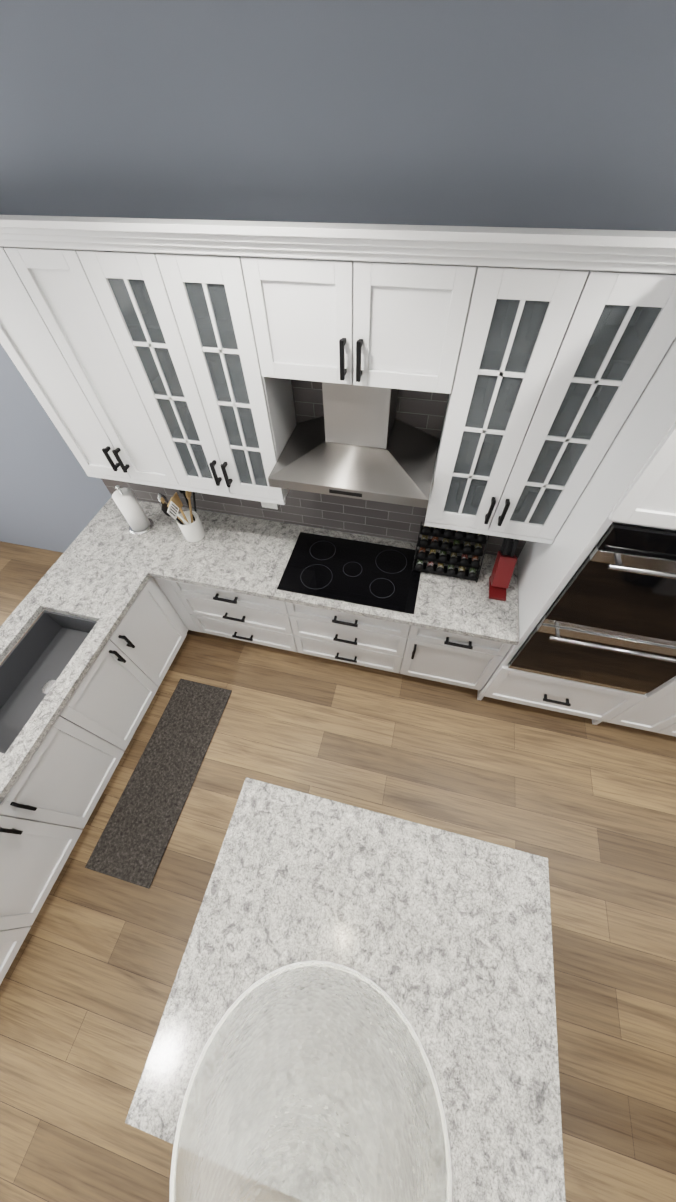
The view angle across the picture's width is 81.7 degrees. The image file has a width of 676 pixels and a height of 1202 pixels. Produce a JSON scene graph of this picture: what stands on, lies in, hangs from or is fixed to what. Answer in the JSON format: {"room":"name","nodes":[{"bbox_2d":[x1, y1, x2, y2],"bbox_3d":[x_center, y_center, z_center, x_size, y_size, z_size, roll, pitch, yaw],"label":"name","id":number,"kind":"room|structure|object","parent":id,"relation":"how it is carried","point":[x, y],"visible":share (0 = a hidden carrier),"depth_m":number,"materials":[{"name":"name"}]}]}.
{"room":"kitchen","nodes":[
{"label":"kitchen","id":0,"kind":"room"},
{"bbox_2d":[0,541,675,1201],"bbox_3d":[0.650,3.106,1.396,12.700,0.060,7.400,10,56,9],"label":"floor","id":1,"kind":"structure","parent":0,"point":[584,807],"depth_m":2.33,"materials":[{"name":"brown wood"}]},
{"bbox_2d":[0,577,187,984],"bbox_3d":[-1.750,0.746,2.559,0.666,0.889,3.077,10,56,9],"label":"base cabinet","id":2,"kind":"object","parent":1,"relation":"on","point":[50,800],"visible":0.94,"depth_m":2.32,"materials":[{"name":"white paint"}]},
{"bbox_2d":[0,497,187,804],"bbox_3d":[-1.810,0.483,2.177,0.680,0.040,3.086,10,56,9],"label":"countertop","id":3,"kind":"structure","parent":2,"relation":"on","point":[105,596],"depth_m":2.45,"materials":[{"name":"white stone"}]},
{"bbox_2d":[0,610,96,753],"bbox_3d":[-1.768,0.478,2.327,0.426,0.198,0.816,10,56,9],"label":"sink basin","id":4,"kind":"object","parent":3,"relation":"in","point":[35,662],"visible":0.52,"depth_m":2.43,"materials":[{"name":"grey metal"}]},
{"bbox_2d":[85,679,231,888],"bbox_3d":[-1.208,1.186,2.766,0.450,0.012,1.300,10,56,9],"label":"mat","id":5,"kind":"object","parent":1,"relation":"on","point":[134,840],"visible":1,"depth_m":2.69,"materials":[{"name":"grey carpet"}]},
{"bbox_2d":[153,577,296,651],"bbox_3d":[-0.731,-0.103,3.120,0.964,0.888,0.616,10,56,9],"label":"base cabinet","id":6,"kind":"object","parent":1,"relation":"on","point":[233,615],"depth_m":2.89,"materials":[{"name":"white paint"}]},
{"bbox_2d":[72,500,171,572],"bbox_3d":[-1.501,-0.482,2.844,0.420,0.040,0.660,10,56,9],"label":"countertop","id":7,"kind":"structure","parent":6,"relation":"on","point":[104,568],"depth_m":2.77,"materials":[{"name":"white stone"}]},
{"bbox_2d":[112,485,153,534],"bbox_3d":[-1.442,-0.650,2.710,0.176,0.368,0.176,10,56,9],"label":"paper towel holder","id":8,"kind":"object","parent":7,"relation":"on","point":[139,521],"visible":1,"depth_m":2.69,"materials":[{"name":"white paper"}]},
{"bbox_2d":[144,508,518,644],"bbox_3d":[-0.037,-0.214,2.604,2.357,0.040,0.660,10,56,9],"label":"countertop","id":9,"kind":"structure","parent":6,"relation":"on","point":[238,554],"depth_m":2.56,"materials":[{"name":"white stone"}]},
{"bbox_2d":[157,490,204,542],"bbox_3d":[-1.039,-0.612,2.649,0.193,0.401,0.400,10,56,9],"label":"utensil crock","id":10,"kind":"object","parent":9,"relation":"on","point":[189,523],"visible":0.94,"depth_m":2.63,"materials":[{"name":"white ceramic"}]},
{"bbox_2d":[277,532,420,613],"bbox_3d":[0.095,-0.204,2.563,0.870,0.008,0.515,10,56,9],"label":"cooktop","id":11,"kind":"object","parent":9,"relation":"in","point":[363,573],"visible":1,"depth_m":2.54,"materials":[{"name":"black glass"}]},
{"bbox_2d":[412,521,488,582],"bbox_3d":[0.700,-0.316,2.455,0.412,0.276,0.238,10,56,9],"label":"spice rack","id":12,"kind":"object","parent":9,"relation":"on","point":[454,548],"visible":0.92,"depth_m":2.44,"materials":[{"name":"black plastic"}]},
{"bbox_2d":[489,537,518,600],"bbox_3d":[1.002,-0.206,2.345,0.100,0.312,0.277,10,56,9],"label":"knife block","id":13,"kind":"object","parent":9,"relation":"on","point":[502,571],"visible":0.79,"depth_m":2.34,"materials":[{"name":"red"}]},
{"bbox_2d":[285,602,424,675],"bbox_3d":[0.165,0.061,2.973,0.881,0.888,0.616,10,56,9],"label":"base cabinet","id":14,"kind":"object","parent":1,"relation":"on","point":[384,645],"depth_m":2.74,"materials":[{"name":"white paint"}]},
{"bbox_2d":[409,628,511,690],"bbox_3d":[0.831,0.184,2.863,0.612,0.888,0.616,10,56,9],"label":"base cabinet","id":15,"kind":"object","parent":1,"relation":"on","point":[444,657],"depth_m":2.63,"materials":[{"name":"white paint"}]},
{"bbox_2d":[477,585,652,724],"bbox_3d":[1.543,0.410,2.847,0.846,0.615,0.657,10,56,9],"label":"base cabinet","id":16,"kind":"object","parent":1,"relation":"on","point":[599,704],"depth_m":2.55,"materials":[{"name":"white paint"}]},
{"bbox_2d":[508,522,675,694],"bbox_3d":[1.498,-0.059,2.050,0.784,1.220,0.638,10,56,9],"label":"wall oven","id":17,"kind":"object","parent":16,"relation":"in","point":[608,620],"visible":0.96,"depth_m":1.89,"materials":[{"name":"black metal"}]},
{"bbox_2d":[613,676,675,736],"bbox_3d":[2.250,-0.006,1.943,0.724,2.530,0.657,10,56,9],"label":"tall cabinet","id":18,"kind":"object","parent":1,"relation":"on","point":[658,715],"depth_m":2.52,"materials":[{"name":"white paint"}]},
{"bbox_3d":[0.103,1.682,1.836,1.340,0.889,1.098,10,56,9],"label":"kitchen island","id":19,"kind":"object","parent":1,"relation":"on","visible":0},
{"bbox_2d":[125,777,565,1201],"bbox_3d":[0.096,1.395,1.468,1.360,0.040,1.070,10,56,9],"label":"island countertop","id":20,"kind":"structure","parent":19,"relation":"on","point":[441,938],"depth_m":1.44,"materials":[{"name":"white stone"}]},
{"bbox_2d":[0,0,675,558],"bbox_3d":[0.014,-0.931,2.294,9.340,3.150,0.140,10,56,9],"label":"wall","id":21,"kind":"structure","parent":0,"point":[558,114],"depth_m":1.27,"materials":[{"name":"grey paint"}]},
{"bbox_2d":[0,215,211,489],"bbox_3d":[-1.213,-1.184,2.010,0.658,1.085,0.348,10,56,9],"label":"upper cabinet","id":22,"kind":"object","parent":21,"relation":"attached to","point":[83,323],"depth_m":1.74,"materials":[{"name":"white paint"}]},
{"bbox_2d":[101,379,525,557],"bbox_3d":[-0.310,-0.895,2.347,3.046,1.177,0.011,10,56,9],"label":"wall tile","id":23,"kind":"structure","parent":21,"relation":"attached to","point":[423,411],"depth_m":2.60,"materials":[{"name":"grey tile"}]},
{"bbox_2d":[261,502,277,508],"bbox_3d":[-0.480,-0.675,2.722,0.115,0.073,0.006,10,56,9],"label":"electrical outlet plate","id":24,"kind":"object","parent":23,"relation":"attached to","point":[268,505],"visible":0.64,"depth_m":2.73,"materials":[{"name":"white plastic"}]},
{"bbox_2d":[232,221,487,398],"bbox_3d":[0.094,-1.135,1.520,0.790,0.415,0.348,10,56,9],"label":"upper cabinet","id":25,"kind":"object","parent":21,"relation":"attached to","point":[372,305],"depth_m":1.36,"materials":[{"name":"white paint"}]},
{"bbox_2d":[268,382,438,507],"bbox_3d":[0.088,-0.819,1.831,0.776,0.452,0.489,10,56,9],"label":"range hood","id":26,"kind":"object","parent":25,"relation":"attached to","point":[358,442],"visible":0.79,"depth_m":1.86,"materials":[{"name":"silver metal"}]},
{"bbox_2d":[589,337,675,529],"bbox_3d":[1.489,-0.671,1.310,0.846,0.685,0.657,10,56,9],"label":"upper cabinet","id":27,"kind":"object","parent":21,"relation":"attached to","point":[632,480],"depth_m":1.35,"materials":[{"name":"white paint"}]},
{"bbox_3d":[0.557,1.255,-1.238,12.700,0.080,7.400,10,56,9],"label":"ceiling","id":28,"kind":"structure","parent":0,"visible":0},
{"bbox_2d":[169,960,451,1201],"bbox_3d":[-0.055,0.456,0.096,0.397,1.144,0.397,10,56,9],"label":"pendant lamp","id":29,"kind":"object","parent":28,"relation":"hanging from","point":[216,1133],"visible":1,"depth_m":0.50,"materials":[{"name":"clear glass"}]}
]}

